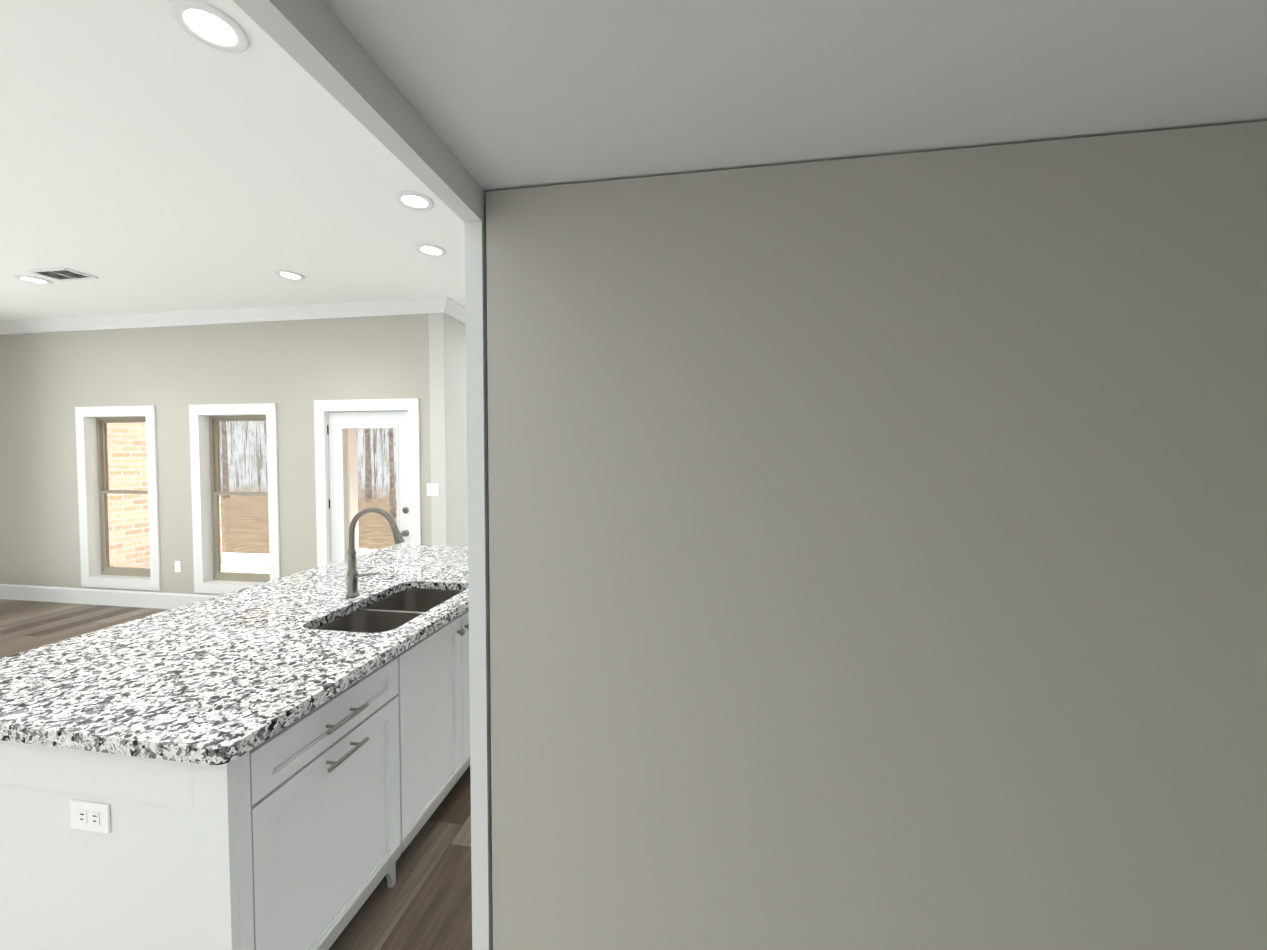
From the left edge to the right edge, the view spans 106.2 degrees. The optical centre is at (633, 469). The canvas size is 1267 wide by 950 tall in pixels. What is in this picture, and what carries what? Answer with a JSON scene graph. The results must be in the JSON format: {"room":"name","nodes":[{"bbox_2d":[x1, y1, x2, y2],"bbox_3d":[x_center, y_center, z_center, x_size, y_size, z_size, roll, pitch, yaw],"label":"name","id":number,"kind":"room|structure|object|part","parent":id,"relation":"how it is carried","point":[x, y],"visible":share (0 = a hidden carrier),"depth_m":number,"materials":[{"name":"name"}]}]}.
{"room":"kitchen","nodes":[
{"label":"kitchen","id":0,"kind":"room"},
{"bbox_2d":[0,314,431,595],"bbox_3d":[-4.833,-0.067,5.020,5.930,3.050,0.150,0,2,9],"label":"wall","id":1,"kind":"structure","parent":0,"point":[292,369],"depth_m":4.92,"materials":[{"name":"grey paint"}]},
{"bbox_2d":[0,584,216,608],"bbox_3d":[-5.372,1.375,5.063,4.565,0.165,0.017,0,2,9],"label":"baseboard","id":2,"kind":"structure","parent":1,"relation":"attached to","point":[159,600],"depth_m":5.10,"materials":[{"name":"white wood"}]},
{"bbox_2d":[75,405,160,590],"bbox_3d":[-5.462,0.299,5.089,1.010,1.935,0.106,0,2,9],"label":"window frame","id":3,"kind":"structure","parent":1,"relation":"attached to","point":[88,491],"depth_m":5.09,"materials":[{"name":"white wood"}]},
{"bbox_2d":[96,417,149,576],"bbox_3d":[-5.449,0.296,5.170,0.818,1.743,0.059,0,2,9],"label":"living room window","id":4,"kind":"structure","parent":1,"relation":"in","point":[103,476],"depth_m":5.20,"materials":[{"name":"beige plastic"}]},
{"bbox_2d":[175,561,180,571],"bbox_3d":[-4.751,1.010,4.960,0.072,0.118,0.008,0,2,9],"label":"electrical outlet","id":5,"kind":"object","parent":1,"relation":"attached to","point":[177,566],"visible":1,"depth_m":4.96,"materials":[{"name":"white plastic"}]},
{"bbox_2d":[0,296,455,334],"bbox_3d":[-4.658,-1.528,4.826,6.022,0.118,0.092,0,2,9],"label":"crown molding","id":6,"kind":"structure","parent":1,"relation":"attached to","point":[448,306],"depth_m":4.71,"materials":[{"name":"white wood"}]},
{"bbox_2d":[189,403,280,593],"bbox_3d":[-4.036,0.305,4.867,1.010,1.935,0.106,0,2,9],"label":"window frame","id":7,"kind":"structure","parent":1,"relation":"attached to","point":[204,581],"depth_m":4.87,"materials":[{"name":"white wood"}]},
{"bbox_2d":[209,415,269,581],"bbox_3d":[-4.023,0.303,4.948,0.818,1.743,0.059,0,2,9],"label":"living room window","id":8,"kind":"structure","parent":1,"relation":"in","point":[216,488],"depth_m":4.97,"materials":[{"name":"beige plastic"}]},
{"bbox_2d":[314,398,420,566],"bbox_3d":[-2.557,0.397,4.671,1.110,2.145,0.168,0,2,9],"label":"door frame","id":9,"kind":"structure","parent":1,"relation":"attached to","point":[412,405],"depth_m":4.60,"materials":[{"name":"white wood"}]},
{"bbox_3d":[-2.557,0.444,4.673,0.920,2.050,0.168,0,2,9],"label":"patio door jamb","id":10,"kind":"part","parent":9,"relation":"part of","materials":[{"name":"white wood"}]},
{"bbox_2d":[328,411,409,562],"bbox_3d":[-2.563,0.447,4.630,0.884,2.018,0.118,0,2,9],"label":"patio door","id":11,"kind":"structure","parent":1,"relation":"in","point":[340,424],"depth_m":4.65,"materials":[{"name":"white"}]},
{"bbox_2d":[427,483,438,495],"bbox_3d":[-1.896,0.190,4.489,0.118,0.118,0.011,0,2,9],"label":"switch plate","id":12,"kind":"object","parent":1,"relation":"attached to","point":[432,489],"visible":1,"depth_m":4.49,"materials":[{"name":"white plastic"}]},
{"bbox_2d":[0,0,464,320],"bbox_3d":[-3.579,-1.432,2.075,9.300,0.380,10.300,0,2,9],"label":"ceiling","id":13,"kind":"structure","parent":0,"point":[155,157],"depth_m":2.50,"materials":[{"name":"white paint"}]},
{"bbox_2d":[14,275,52,284],"bbox_3d":[-4.914,-1.553,3.899,0.200,0.009,0.200,0,2,9],"label":"recessed light","id":14,"kind":"object","parent":13,"relation":"in","point":[32,279],"visible":1,"depth_m":3.89,"materials":[{"name":"white plastic"}]},
{"bbox_2d":[27,267,97,280],"bbox_3d":[-4.528,-1.548,3.778,0.360,0.011,0.210,0,2,9],"label":"ceiling vent","id":15,"kind":"object","parent":13,"relation":"in","point":[63,274],"visible":1,"depth_m":3.77,"materials":[{"name":"white metal"}]},
{"bbox_2d":[169,0,248,52],"bbox_3d":[-1.417,-1.482,1.595,0.200,0.009,0.200,0,2,9],"label":"recessed light","id":16,"kind":"object","parent":13,"relation":"in","point":[208,25],"visible":1,"depth_m":1.59,"materials":[{"name":"white plastic"}]},
{"bbox_2d":[275,270,305,279],"bbox_3d":[-2.743,-1.550,3.804,0.200,0.009,0.200,0,2,9],"label":"recessed light","id":17,"kind":"object","parent":13,"relation":"in","point":[290,275],"visible":1,"depth_m":3.80,"materials":[{"name":"white"}]},
{"bbox_2d":[395,191,433,210],"bbox_3d":[-1.236,-1.515,2.690,0.200,0.009,0.200,0,2,9],"label":"recessed light","id":18,"kind":"object","parent":13,"relation":"in","point":[414,200],"visible":1,"depth_m":2.68,"materials":[{"name":"white plastic"}]},
{"bbox_2d":[415,244,445,256],"bbox_3d":[-1.419,-1.535,3.335,0.200,0.009,0.200,0,2,9],"label":"recessed light","id":19,"kind":"object","parent":13,"relation":"in","point":[431,250],"visible":1,"depth_m":3.32,"materials":[{"name":"white"}]},
{"bbox_2d":[0,552,471,949],"bbox_3d":[-3.579,1.597,2.168,9.300,0.100,10.300,0,2,9],"label":"floor","id":20,"kind":"structure","parent":0,"point":[424,902],"depth_m":1.89,"materials":[{"name":"brown wood"}]},
{"bbox_2d":[0,607,469,949],"bbox_3d":[-1.198,1.096,2.359,0.902,0.888,2.320,0,2,9],"label":"kitchen island","id":21,"kind":"object","parent":20,"relation":"on","point":[282,763],"depth_m":1.25,"materials":[{"name":"white painted wood"},{"name":"brushed nickel"}]},
{"bbox_2d":[0,544,468,766],"bbox_3d":[-1.377,0.630,2.373,1.240,0.040,2.380,0,2,9],"label":"island countertop","id":22,"kind":"structure","parent":21,"relation":"on","point":[198,683],"depth_m":1.57,"materials":[{"name":"white stone"}]},
{"bbox_2d":[340,507,407,598],"bbox_3d":[-1.241,0.396,2.284,0.306,0.432,0.062,0,2,9],"label":"faucet","id":23,"kind":"object","parent":22,"relation":"on","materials":[{"name":"silver metal"}]},
{"bbox_2d":[315,588,463,632],"bbox_3d":[-1.085,0.762,2.205,0.456,0.212,0.776,0,2,9],"label":"sink","id":24,"kind":"object","parent":22,"relation":"in","point":[389,611],"depth_m":2.22,"materials":[{"name":"silver metal"}]},
{"bbox_2d":[486,121,1266,949],"bbox_3d":[0.276,0.649,0.505,0.873,1.897,0.058,0,2,9],"label":"wall","id":25,"kind":"structure","parent":20,"relation":"on","point":[878,553],"depth_m":0.46,"materials":[{"name":"grey paint"}]},
{"bbox_2d":[429,313,467,545],"bbox_3d":[-1.645,-0.089,5.739,0.150,3.050,2.550,0,2,9],"label":"wall","id":26,"kind":"structure","parent":0,"point":[448,419],"depth_m":4.52,"materials":[{"name":"grey paint"}]},
{"bbox_2d":[450,302,465,324],"bbox_3d":[-1.599,-1.539,5.201,0.092,0.118,1.550,0,2,9],"label":"crown molding","id":27,"kind":"structure","parent":26,"relation":"attached to","point":[460,316],"depth_m":4.63,"materials":[{"name":"white wood"}]},
{"bbox_2d":[233,0,1266,235],"bbox_3d":[0.177,-0.697,-0.026,0.918,0.820,1.060,0,2,9],"label":"ceiling","id":28,"kind":"structure","parent":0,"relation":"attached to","point":[459,108],"depth_m":0.36,"materials":[{"name":"white paint"}]},
{"label":"outside","id":29,"kind":"structure","parent":0,"visible":0},
{"bbox_2d":[221,496,396,553],"bbox_3d":[-4.941,1.626,6.431,50.000,0.180,36.000,0,2,9],"label":"ground","id":30,"kind":"structure","parent":29,"point":[363,529],"depth_m":11.52,"materials":[{"name":"brown soil"}]},
{"bbox_2d":[107,422,221,567],"bbox_3d":[-6.504,-0.020,6.249,0.450,3.120,1.740,0,2,9],"label":"brick","id":31,"kind":"object","parent":30,"relation":"on","point":[135,527],"depth_m":5.96,"materials":[{"name":"beige brick"}]},
{"bbox_2d":[221,421,229,498],"bbox_3d":[-16.378,-4.310,18.633,2.479,10.977,0.642,0,2,9],"label":"tree","id":32,"kind":"object","parent":30,"relation":"on","point":[225,461],"depth_m":18.88,"materials":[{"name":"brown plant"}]},
{"bbox_2d":[356,549,378,555],"bbox_3d":[-3.908,1.486,6.596,4.568,0.090,3.148,0,2,9],"label":"patio slab","id":33,"kind":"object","parent":30,"relation":"on","point":[363,551],"depth_m":8.10,"materials":[{"name":"concrete"}]},
{"bbox_2d":[347,429,358,550],"bbox_3d":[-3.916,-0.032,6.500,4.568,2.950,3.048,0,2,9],"label":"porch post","id":34,"kind":"structure","parent":33,"relation":"on","point":[351,470],"depth_m":7.98,"materials":[{"name":"brown wood"}]},
{"bbox_2d":[365,429,372,501],"bbox_3d":[-8.977,-6.078,17.089,4.067,14.607,2.955,0,2,9],"label":"tree","id":35,"kind":"object","parent":30,"relation":"on","point":[367,470],"depth_m":17.47,"materials":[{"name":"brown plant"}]},
{"bbox_2d":[388,428,395,517],"bbox_3d":[-6.808,-3.651,12.799,1.214,10.018,2.450,-1,2,-22],"label":"tree","id":36,"kind":"object","parent":30,"relation":"on","point":[392,476],"depth_m":12.97,"materials":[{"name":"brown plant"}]},
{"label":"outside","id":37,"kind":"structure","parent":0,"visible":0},
{"bbox_2d":[219,421,395,498],"bbox_3d":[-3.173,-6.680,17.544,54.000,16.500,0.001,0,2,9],"label":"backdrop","id":38,"kind":"structure","parent":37,"point":[259,442],"depth_m":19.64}
]}

